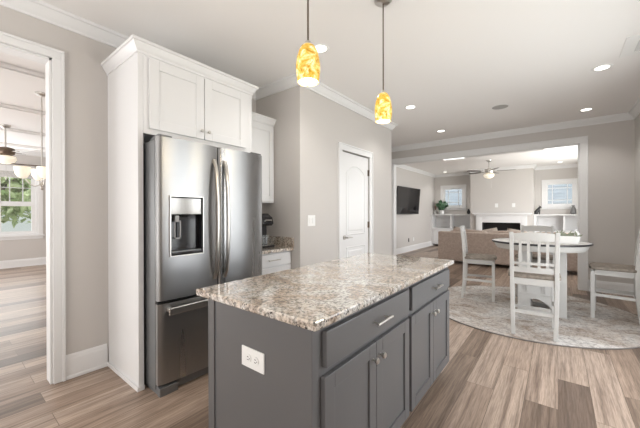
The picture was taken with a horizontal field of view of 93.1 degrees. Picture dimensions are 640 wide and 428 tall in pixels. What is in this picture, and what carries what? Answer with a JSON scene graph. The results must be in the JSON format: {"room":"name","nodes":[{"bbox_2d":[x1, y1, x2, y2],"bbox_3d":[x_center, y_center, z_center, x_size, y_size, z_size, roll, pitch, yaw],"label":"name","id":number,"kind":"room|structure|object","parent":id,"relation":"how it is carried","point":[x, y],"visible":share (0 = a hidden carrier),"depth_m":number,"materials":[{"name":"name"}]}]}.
{"room":"kitchen","nodes":[
{"label":"kitchen","id":0,"kind":"room"},
{"bbox_2d":[0,52,45,152],"bbox_3d":[-5.468,-1.571,4.290,6.060,0.260,6.000,0,0,38],"label":"ceiling","id":1,"kind":"structure","parent":0,"point":[20,107],"depth_m":4.07,"materials":[{"name":"white paint"}]},
{"bbox_2d":[0,124,43,179],"bbox_3d":[-5.303,-1.033,5.127,1.278,0.920,1.292,0,0,38],"label":"ceiling fan","id":2,"kind":"object","parent":1,"relation":"hanging from","point":[6,153],"visible":0.97,"depth_m":5.05,"materials":[{"name":"silver metal"}]},
{"bbox_2d":[13,91,45,189],"bbox_3d":[-3.447,-0.893,3.754,0.404,1.200,0.404,0,0,-7],"label":"chandelier","id":3,"kind":"object","parent":1,"relation":"hanging from","point":[39,174],"visible":0.73,"depth_m":3.68,"materials":[{"name":"white glass"}]},
{"bbox_2d":[0,154,45,260],"bbox_3d":[-7.864,-0.226,6.177,0.120,2.950,6.000,0,0,38],"label":"wall","id":4,"kind":"structure","parent":0,"point":[24,248],"depth_m":7.22,"materials":[{"name":"grey paint"}]},
{"bbox_2d":[0,165,44,240],"bbox_3d":[-7.328,-0.259,6.811,0.160,1.720,1.670,0,0,38],"label":"window","id":5,"kind":"structure","parent":4,"relation":"in","point":[36,203],"depth_m":7.30,"materials":[{"name":"white paint"}]},
{"bbox_2d":[0,170,33,178],"bbox_3d":[-7.315,-0.918,6.798,0.032,0.148,1.376,0,0,38],"label":"roman shade","id":6,"kind":"object","parent":5,"relation":"attached to","point":[11,174],"visible":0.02,"depth_m":6.99,"materials":[{"name":"fabric"}]},
{"bbox_2d":[0,257,45,268],"bbox_3d":[-7.837,1.158,6.098,0.020,0.182,5.900,0,0,38],"label":"baseboard","id":7,"kind":"structure","parent":4,"relation":"attached to","point":[5,264],"depth_m":7.14,"materials":[{"name":"white paint"}]},
{"bbox_2d":[11,163,45,166],"bbox_3d":[-7.257,-1.154,6.777,0.092,0.026,2.000,0,0,38],"label":"curtain rod","id":8,"kind":"object","parent":4,"relation":"attached to","point":[11,163],"visible":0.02,"depth_m":7.11,"materials":[{"name":"brown metal"}]},
{"bbox_2d":[15,149,45,156],"bbox_3d":[-7.820,-1.441,6.074,0.076,0.100,5.900,0,0,38],"label":"trim","id":9,"kind":"structure","parent":4,"relation":"attached to","point":[38,154],"depth_m":7.24,"materials":[{"name":"white paint"}]},
{"bbox_2d":[0,5,255,360],"bbox_3d":[-1.333,-0.126,3.240,0.260,2.740,9.450,0,0,38],"label":"wall","id":10,"kind":"structure","parent":0,"point":[86,80],"depth_m":2.38,"materials":[{"name":"grey paint"}]},
{"bbox_2d":[0,31,65,384],"bbox_3d":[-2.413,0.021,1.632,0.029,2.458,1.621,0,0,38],"label":"trim","id":11,"kind":"structure","parent":10,"relation":"attached to","point":[58,56],"depth_m":2.24,"materials":[{"name":"white paint"}]},
{"bbox_2d":[66,343,107,379],"bbox_3d":[-1.830,1.156,2.382,0.020,0.182,0.269,0,0,38],"label":"baseboard","id":12,"kind":"structure","parent":10,"relation":"attached to","point":[82,362],"depth_m":2.37,"materials":[{"name":"white paint"}]},
{"bbox_2d":[0,0,255,99],"bbox_3d":[-2.439,-1.440,1.560,0.076,0.100,5.450,0,0,38],"label":"trim","id":13,"kind":"structure","parent":10,"relation":"attached to","point":[38,9],"depth_m":2.26,"materials":[{"name":"white paint"}]},
{"bbox_2d":[252,112,275,202],"bbox_3d":[-0.814,-0.610,3.398,0.357,0.965,0.556,0,0,38],"label":"upper cabinet","id":14,"kind":"object","parent":10,"relation":"attached to","point":[262,126],"visible":0.31,"depth_m":3.42,"materials":[{"name":"white paint"}]},
{"bbox_2d":[0,245,639,427],"bbox_3d":[-0.671,1.284,6.414,10.980,0.100,15.250,0,0,38],"label":"floor","id":15,"kind":"structure","parent":0,"point":[488,380],"depth_m":2.19,"materials":[{"name":"brown wood"}]},
{"bbox_2d":[101,34,258,391],"bbox_3d":[-1.183,0.010,2.695,0.646,2.470,1.102,0,0,38],"label":"tall cabinet","id":16,"kind":"object","parent":15,"relation":"on","point":[154,89],"visible":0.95,"depth_m":2.31,"materials":[{"name":"white paint"}]},
{"bbox_2d":[143,134,261,397],"bbox_3d":[-1.068,0.344,2.618,0.805,1.802,0.928,0,0,38],"label":"refrigerator","id":17,"kind":"object","parent":15,"relation":"on","point":[202,203],"visible":0.75,"depth_m":2.22,"materials":[{"name":"grey metal"}]},
{"bbox_2d":[262,251,290,274],"bbox_3d":[-0.705,0.821,3.318,0.629,0.843,0.556,0,0,38],"label":"base cabinet","id":18,"kind":"object","parent":15,"relation":"on","point":[278,261],"visible":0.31,"depth_m":3.18,"materials":[{"name":"white paint"}]},
{"bbox_2d":[262,236,293,253],"bbox_3d":[-0.706,0.329,3.317,0.628,0.142,0.556,0,0,38],"label":"countertop","id":19,"kind":"structure","parent":18,"relation":"on","point":[281,243],"depth_m":3.36,"materials":[{"name":"beige stone"}]},
{"bbox_2d":[262,214,274,247],"bbox_3d":[-0.659,0.181,3.361,0.281,0.370,0.170,0,0,38],"label":"coffee maker","id":20,"kind":"object","parent":19,"relation":"on","point":[267,220],"visible":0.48,"depth_m":3.31,"materials":[{"name":"black plastic"}]},
{"bbox_2d":[262,235,267,244],"bbox_3d":[-0.603,0.284,3.317,0.076,0.100,0.076,0,0,38],"label":"glass mug","id":21,"kind":"object","parent":20,"relation":"on","point":[264,237],"visible":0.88,"depth_m":3.29,"materials":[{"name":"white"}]},
{"bbox_2d":[208,267,448,427],"bbox_3d":[0.258,0.823,1.904,0.702,0.843,1.683,0,0,38],"label":"kitchen island","id":22,"kind":"object","parent":15,"relation":"on","point":[372,366],"visible":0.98,"depth_m":1.33,"materials":[{"name":"grey paint"}]},
{"bbox_2d":[242,345,264,374],"bbox_3d":[-0.280,0.603,1.256,0.143,0.084,0.010,0,0,38],"label":"outlet plate","id":23,"kind":"object","parent":22,"relation":"attached to","point":[253,359],"visible":1,"depth_m":1.25,"materials":[{"name":"white plastic"}]},
{"bbox_2d":[245,354,250,361],"bbox_3d":[-0.300,0.603,1.269,0.034,0.034,0.004,0,0,38],"label":"socket","id":24,"kind":"object","parent":23,"relation":"attached to","point":[247,356],"depth_m":1.27,"materials":[{"name":"white plastic"}]},
{"bbox_2d":[253,357,258,365],"bbox_3d":[-0.263,0.603,1.240,0.034,0.034,0.004,0,0,38],"label":"socket","id":25,"kind":"object","parent":23,"relation":"attached to","point":[255,359],"depth_m":1.24,"materials":[{"name":"white plastic"}]},
{"bbox_2d":[196,253,453,331],"bbox_3d":[0.224,0.385,1.959,0.768,0.032,1.755,0,0,38],"label":"island countertop","id":26,"kind":"structure","parent":22,"relation":"on","point":[313,297],"depth_m":1.53,"materials":[{"name":"beige stone"}]},
{"bbox_2d":[431,214,469,245],"bbox_3d":[4.929,0.610,11.301,1.428,1.200,0.439,0,0,38],"label":"bookcase","id":27,"kind":"object","parent":15,"relation":"on","point":[439,222],"visible":0.57,"depth_m":11.47,"materials":[{"name":"white paint"}]},
{"bbox_2d":[436,200,447,213],"bbox_3d":[4.651,-0.273,11.499,0.440,0.565,0.459,0,0,-11],"label":"potted plant","id":28,"kind":"object","parent":27,"relation":"on","point":[441,207],"visible":0.98,"depth_m":11.42,"materials":[{"name":"green plant"}]},
{"bbox_2d":[472,213,531,230],"bbox_3d":[6.019,0.587,10.025,1.660,1.250,0.600,0,0,38],"label":"fireplace","id":29,"kind":"object","parent":15,"relation":"on","point":[502,221],"visible":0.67,"depth_m":10.00,"materials":[{"name":"white paint"}]},
{"bbox_2d":[472,213,531,215],"bbox_3d":[5.894,0.005,9.866,1.660,0.085,0.199,0,0,38],"label":"mantel shelf","id":30,"kind":"object","parent":29,"relation":"attached to","point":[477,214],"depth_m":9.80,"materials":[{"name":"white paint"}]},
{"bbox_2d":[438,229,577,271],"bbox_3d":[4.462,0.805,7.136,3.000,0.835,0.930,0,0,38],"label":"sofa","id":31,"kind":"object","parent":15,"relation":"on","point":[478,241],"visible":0.45,"depth_m":7.12,"materials":[{"name":"beige fabric"}]},
{"bbox_2d":[452,229,486,232],"bbox_3d":[3.681,0.575,7.523,0.833,0.375,0.165,0,0,38],"label":"cushion","id":32,"kind":"object","parent":31,"relation":"on","point":[466,230],"depth_m":7.41,"materials":[{"name":"beige fabric"}]},
{"bbox_2d":[481,227,497,232],"bbox_3d":[4.144,0.557,7.378,0.473,0.473,0.130,0,0,38],"label":"throw pillow","id":33,"kind":"object","parent":31,"relation":"on","point":[491,229],"visible":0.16,"depth_m":7.34,"materials":[{"name":"fabric"}]},
{"bbox_2d":[488,231,526,232],"bbox_3d":[4.352,0.575,6.996,0.833,0.375,0.165,0,0,38],"label":"cushion","id":34,"kind":"object","parent":31,"relation":"on","point":[491,231],"depth_m":6.97,"materials":[{"name":"beige fabric"}]},
{"bbox_2d":[448,286,639,349],"bbox_3d":[2.662,1.228,3.960,2.410,0.011,2.410,0,0,38],"label":"round rug","id":35,"kind":"object","parent":15,"relation":"on","point":[612,328],"visible":0.62,"depth_m":3.42,"materials":[{"name":"grey carpet"}]},
{"bbox_2d":[460,225,496,301],"bbox_3d":[2.338,0.700,4.476,0.479,1.045,0.464,0,0,30],"label":"dining chair","id":36,"kind":"object","parent":35,"relation":"on","point":[472,258],"visible":1,"depth_m":4.38,"materials":[{"name":"grey paint"}]},
{"bbox_2d":[515,225,553,296],"bbox_3d":[3.202,0.698,4.510,0.464,1.045,0.479,0,0,42],"label":"dining chair","id":37,"kind":"object","parent":35,"relation":"on","point":[533,228],"visible":0.3,"depth_m":4.53,"materials":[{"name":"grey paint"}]},
{"bbox_2d":[508,232,561,341],"bbox_3d":[2.240,0.703,3.181,0.464,1.045,0.479,0,0,34],"label":"dining chair","id":38,"kind":"object","parent":35,"relation":"on","point":[539,276],"visible":1,"depth_m":3.02,"materials":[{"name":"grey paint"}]},
{"bbox_2d":[492,238,593,318],"bbox_3d":[2.743,0.781,3.800,1.022,0.884,1.022,0,0,38],"label":"dining table","id":39,"kind":"object","parent":35,"relation":"on","point":[526,293],"visible":0.55,"depth_m":3.60,"materials":[{"name":"grey wood"}]},
{"bbox_2d":[552,230,581,243],"bbox_3d":[2.872,0.259,3.518,0.272,0.160,0.119,0,0,38],"label":"planter","id":40,"kind":"object","parent":39,"relation":"on","point":[569,238],"visible":0.83,"depth_m":3.47,"materials":[{"name":"white ceramic"}]},
{"bbox_2d":[589,229,639,323],"bbox_3d":[3.490,0.700,3.572,0.479,1.045,0.464,0,0,44],"label":"dining chair","id":41,"kind":"object","parent":35,"relation":"on","point":[597,268],"visible":1,"depth_m":3.51,"materials":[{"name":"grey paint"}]},
{"bbox_2d":[534,214,577,232],"bbox_3d":[7.489,0.611,9.290,1.498,1.200,0.439,0,0,38],"label":"bookcase","id":42,"kind":"object","parent":15,"relation":"on","point":[567,223],"visible":0.37,"depth_m":9.48,"materials":[{"name":"white paint"}]},
{"bbox_2d":[534,206,541,213],"bbox_3d":[6.953,-0.139,9.670,0.215,0.302,0.125,0,0,38],"label":"figurine","id":43,"kind":"object","parent":42,"relation":"on","point":[537,210],"visible":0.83,"depth_m":9.64,"materials":[{"name":"black plastic"}]},
{"bbox_2d":[570,205,575,213],"bbox_3d":[7.598,-0.125,9.088,0.150,0.270,0.150,0,0,38],"label":"vase","id":44,"kind":"object","parent":42,"relation":"on","point":[573,209],"visible":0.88,"depth_m":9.05,"materials":[{"name":"grey ceramic"}]},
{"bbox_2d":[256,85,391,268],"bbox_3d":[0.211,-0.132,4.412,0.720,2.740,2.300,0,0,38],"label":"wall","id":45,"kind":"structure","parent":0,"point":[309,127],"depth_m":3.54,"materials":[{"name":"grey paint"}]},
{"bbox_2d":[256,73,299,99],"bbox_3d":[-0.496,-1.448,3.451,0.796,0.100,0.076,0,0,38],"label":"trim","id":46,"kind":"structure","parent":45,"relation":"attached to","point":[288,82],"depth_m":3.44,"materials":[{"name":"white paint"}]},
{"bbox_2d":[308,215,314,225],"bbox_3d":[-0.095,0.075,3.432,0.010,0.123,0.130,0,0,38],"label":"switch plate","id":47,"kind":"object","parent":45,"relation":"attached to","point":[311,218],"visible":1,"depth_m":3.43,"materials":[{"name":"white plastic"}]},
{"bbox_2d":[301,82,396,129],"bbox_3d":[0.521,-1.452,4.163,0.076,0.100,2.451,0,0,38],"label":"trim","id":48,"kind":"structure","parent":45,"relation":"attached to","point":[320,88],"depth_m":3.91,"materials":[{"name":"white paint"}]},
{"bbox_2d":[338,142,372,258],"bbox_3d":[0.513,0.160,4.191,0.029,2.155,0.895,0,0,38],"label":"trim","id":49,"kind":"structure","parent":45,"relation":"attached to","point":[341,146],"depth_m":3.90,"materials":[{"name":"white paint"}]},
{"bbox_2d":[343,152,368,257],"bbox_3d":[0.514,0.204,4.200,0.109,2.043,0.715,0,0,38],"label":"door","id":50,"kind":"structure","parent":45,"relation":"in","point":[355,168],"depth_m":4.19,"materials":[{"name":"white paint"}]},
{"bbox_2d":[40,0,639,174],"bbox_3d":[1.706,-1.555,4.535,4.920,0.100,15.250,0,0,38],"label":"ceiling","id":51,"kind":"structure","parent":0,"point":[455,61],"depth_m":2.80,"materials":[{"name":"white paint"}]},
{"bbox_2d":[296,0,319,86],"bbox_3d":[-0.059,-1.069,1.479,0.120,0.850,0.120,0,0,38],"label":"pendant light","id":52,"kind":"object","parent":51,"relation":"hanging from","point":[307,61],"visible":1,"depth_m":1.44,"materials":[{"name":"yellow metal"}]},
{"bbox_2d":[314,43,329,53],"bbox_3d":[0.003,-1.494,2.739,0.168,0.007,0.168,0,0,38],"label":"recessed light","id":53,"kind":"object","parent":51,"relation":"in","point":[321,48],"visible":0.65,"depth_m":2.72,"materials":[{"name":"white plastic"}]},
{"bbox_2d":[374,0,391,123],"bbox_3d":[0.442,-1.071,2.116,0.120,0.850,0.120,0,0,38],"label":"pendant light","id":54,"kind":"object","parent":51,"relation":"hanging from","point":[383,105],"visible":1,"depth_m":2.08,"materials":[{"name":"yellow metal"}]},
{"bbox_2d":[404,105,416,108],"bbox_3d":[1.273,-1.500,4.258,0.168,0.007,0.168,0,0,38],"label":"recessed light","id":55,"kind":"object","parent":51,"relation":"in","point":[408,106],"visible":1,"depth_m":4.26,"materials":[{"name":"white plastic"}]},
{"bbox_2d":[467,160,515,187],"bbox_3d":[4.800,-1.127,8.539,1.209,0.790,1.214,0,0,38],"label":"ceiling fan","id":56,"kind":"object","parent":51,"relation":"hanging from","point":[488,171],"visible":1,"depth_m":8.47,"materials":[{"name":"silver metal"}]},
{"bbox_2d":[491,104,508,109],"bbox_3d":[2.533,-1.504,4.260,0.224,0.004,0.224,0,0,38],"label":"ceiling speaker","id":57,"kind":"object","parent":51,"relation":"attached to","point":[501,106],"visible":1,"depth_m":4.25,"materials":[{"name":"white plastic"}]},
{"bbox_2d":[579,108,593,111],"bbox_3d":[3.844,-1.506,4.375,0.168,0.007,0.168,0,0,38],"label":"recessed light","id":58,"kind":"object","parent":51,"relation":"in","point":[584,109],"visible":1,"depth_m":4.37,"materials":[{"name":"white plastic"}]},
{"bbox_2d":[591,64,612,71],"bbox_3d":[2.896,-1.500,3.110,0.168,0.007,0.168,0,0,38],"label":"recessed light","id":59,"kind":"object","parent":51,"relation":"in","point":[604,66],"visible":1,"depth_m":3.10,"materials":[{"name":"white plastic"}]},
{"bbox_2d":[619,34,639,57],"bbox_3d":[2.898,-1.498,2.613,0.410,0.009,0.420,0,0,38],"label":"ceiling vent","id":60,"kind":"object","parent":51,"relation":"in","point":[631,46],"visible":1,"depth_m":2.70,"materials":[{"name":"white plastic"}]},
{"bbox_2d":[396,167,433,248],"bbox_3d":[2.748,-0.151,9.762,0.100,2.740,5.550,0,0,38],"label":"wall","id":61,"kind":"structure","parent":0,"point":[418,226],"depth_m":10.40,"materials":[{"name":"grey paint"}]},
{"bbox_2d":[396,186,419,213],"bbox_3d":[2.677,-0.403,9.359,0.285,0.815,1.633,0,0,38],"label":"television","id":62,"kind":"object","parent":61,"relation":"attached to","point":[407,198],"visible":0.92,"depth_m":9.20,"materials":[{"name":"black plastic"}]},
{"bbox_2d":[396,241,431,254],"bbox_3d":[2.671,1.128,9.568,0.020,0.182,5.140,0,0,38],"label":"baseboard","id":63,"kind":"structure","parent":61,"relation":"attached to","point":[401,250],"depth_m":10.08,"materials":[{"name":"white paint"}]},
{"bbox_2d":[396,165,434,177],"bbox_3d":[2.815,-1.471,9.705,0.076,0.100,5.550,0,0,38],"label":"trim","id":64,"kind":"structure","parent":61,"relation":"attached to","point":[399,166],"depth_m":10.23,"materials":[{"name":"white paint"}]},
{"bbox_2d":[470,168,534,232],"bbox_3d":[6.130,-0.159,10.222,1.790,2.740,0.650,0,0,38],"label":"wall","id":65,"kind":"structure","parent":0,"point":[517,186],"depth_m":9.89,"materials":[{"name":"grey paint"}]},
{"bbox_2d":[470,164,535,172],"bbox_3d":[5.903,-1.478,9.933,1.941,0.100,0.076,0,0,38],"label":"trim","id":66,"kind":"structure","parent":65,"relation":"attached to","point":[533,165],"depth_m":9.71,"materials":[{"name":"white paint"}]},
{"bbox_2d":[434,167,577,213],"bbox_3d":[6.395,-0.160,10.503,4.920,2.740,0.120,0,0,38],"label":"wall","id":67,"kind":"structure","parent":0,"point":[562,173],"depth_m":9.88,"materials":[{"name":"grey paint"}]},
{"bbox_2d":[435,172,469,177],"bbox_3d":[5.038,-1.480,11.439,1.430,0.100,0.076,0,0,38],"label":"trim","id":68,"kind":"structure","parent":67,"relation":"attached to","point":[464,173],"depth_m":11.43,"materials":[{"name":"white paint"}]},
{"bbox_2d":[440,184,466,209],"bbox_3d":[5.066,-0.625,11.507,0.960,0.940,0.160,0,0,38],"label":"window","id":69,"kind":"structure","parent":67,"relation":"in","point":[446,187],"depth_m":11.45,"materials":[{"name":"white paint"}]},
{"bbox_2d":[535,164,577,169],"bbox_3d":[7.598,-1.480,9.428,1.500,0.100,0.076,0,0,38],"label":"trim","id":70,"kind":"structure","parent":67,"relation":"attached to","point":[567,165],"depth_m":9.53,"materials":[{"name":"white paint"}]},
{"bbox_2d":[541,178,577,208],"bbox_3d":[7.559,-0.625,9.548,0.960,0.940,0.160,0,0,38],"label":"window","id":71,"kind":"structure","parent":67,"relation":"in","point":[574,181],"depth_m":9.52,"materials":[{"name":"white paint"}]},
{"bbox_2d":[392,119,634,283],"bbox_3d":[2.843,-0.142,6.063,4.820,2.740,0.150,0,0,38],"label":"wall","id":72,"kind":"structure","parent":0,"point":[611,146],"depth_m":4.71,"materials":[{"name":"grey paint"}]},
{"bbox_2d":[392,136,587,290],"bbox_3d":[2.976,-0.009,5.960,3.437,2.475,0.210,0,0,38],"label":"trim","id":73,"kind":"structure","parent":72,"relation":"attached to","point":[582,141],"depth_m":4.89,"materials":[{"name":"white paint"}]},
{"bbox_2d":[392,112,633,151],"bbox_3d":[3.109,-1.461,5.706,3.960,0.100,0.076,0,0,38],"label":"trim","id":74,"kind":"structure","parent":72,"relation":"attached to","point":[622,116],"depth_m":5.33,"materials":[{"name":"white paint"}]},
{"bbox_2d":[543,145,577,149],"bbox_3d":[4.053,-1.122,5.109,0.456,0.006,0.120,0,0,38],"label":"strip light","id":75,"kind":"object","parent":72,"relation":"attached to","point":[571,145],"visible":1,"depth_m":5.11,"materials":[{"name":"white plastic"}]},
{"bbox_2d":[588,280,633,295],"bbox_3d":[4.483,1.138,4.673,0.523,0.182,0.020,0,0,38],"label":"baseboard","id":76,"kind":"structure","parent":72,"relation":"attached to","point":[599,284],"depth_m":4.65,"materials":[{"name":"white paint"}]},
{"bbox_2d":[635,114,639,246],"bbox_3d":[3.573,-0.135,3.010,0.100,2.740,15.150,0,0,38],"label":"wall","id":77,"kind":"structure","parent":0,"point":[637,119],"depth_m":4.36,"materials":[{"name":"grey paint"}]},
{"bbox_2d":[629,97,639,118],"bbox_3d":[1.741,-1.446,0.820,0.076,0.100,9.450,0,0,38],"label":"trim","id":78,"kind":"structure","parent":77,"relation":"attached to","point":[634,111],"depth_m":4.25,"materials":[{"name":"white paint"}]},
{"label":"outside","id":79,"kind":"structure","parent":0,"visible":0},
{"bbox_3d":[-7.158,1.774,15.169,90.000,0.100,75.000,0,0,38],"label":"lawn","id":80,"kind":"structure","parent":79,"visible":0},
{"bbox_2d":[1,177,30,227],"bbox_3d":[-11.527,-0.600,10.204,3.166,4.704,4.036,0,0,38],"label":"tree","id":81,"kind":"object","parent":80,"relation":"on","point":[12,212],"visible":0.37,"depth_m":10.33,"materials":[{"name":"green plant"}]},
{"bbox_2d":[1,194,30,231],"bbox_3d":[-21.486,-1.108,18.784,7.800,5.700,10.000,0,0,38],"label":"house","id":82,"kind":"structure","parent":80,"relation":"on","point":[5,227],"depth_m":17.85,"materials":[{"name":"white"}]},
{"bbox_2d":[445,184,571,204],"bbox_3d":[13.811,-2.426,18.389,17.800,8.200,9.000,0,0,38],"label":"house","id":83,"kind":"structure","parent":80,"relation":"on","point":[559,194],"depth_m":15.00,"materials":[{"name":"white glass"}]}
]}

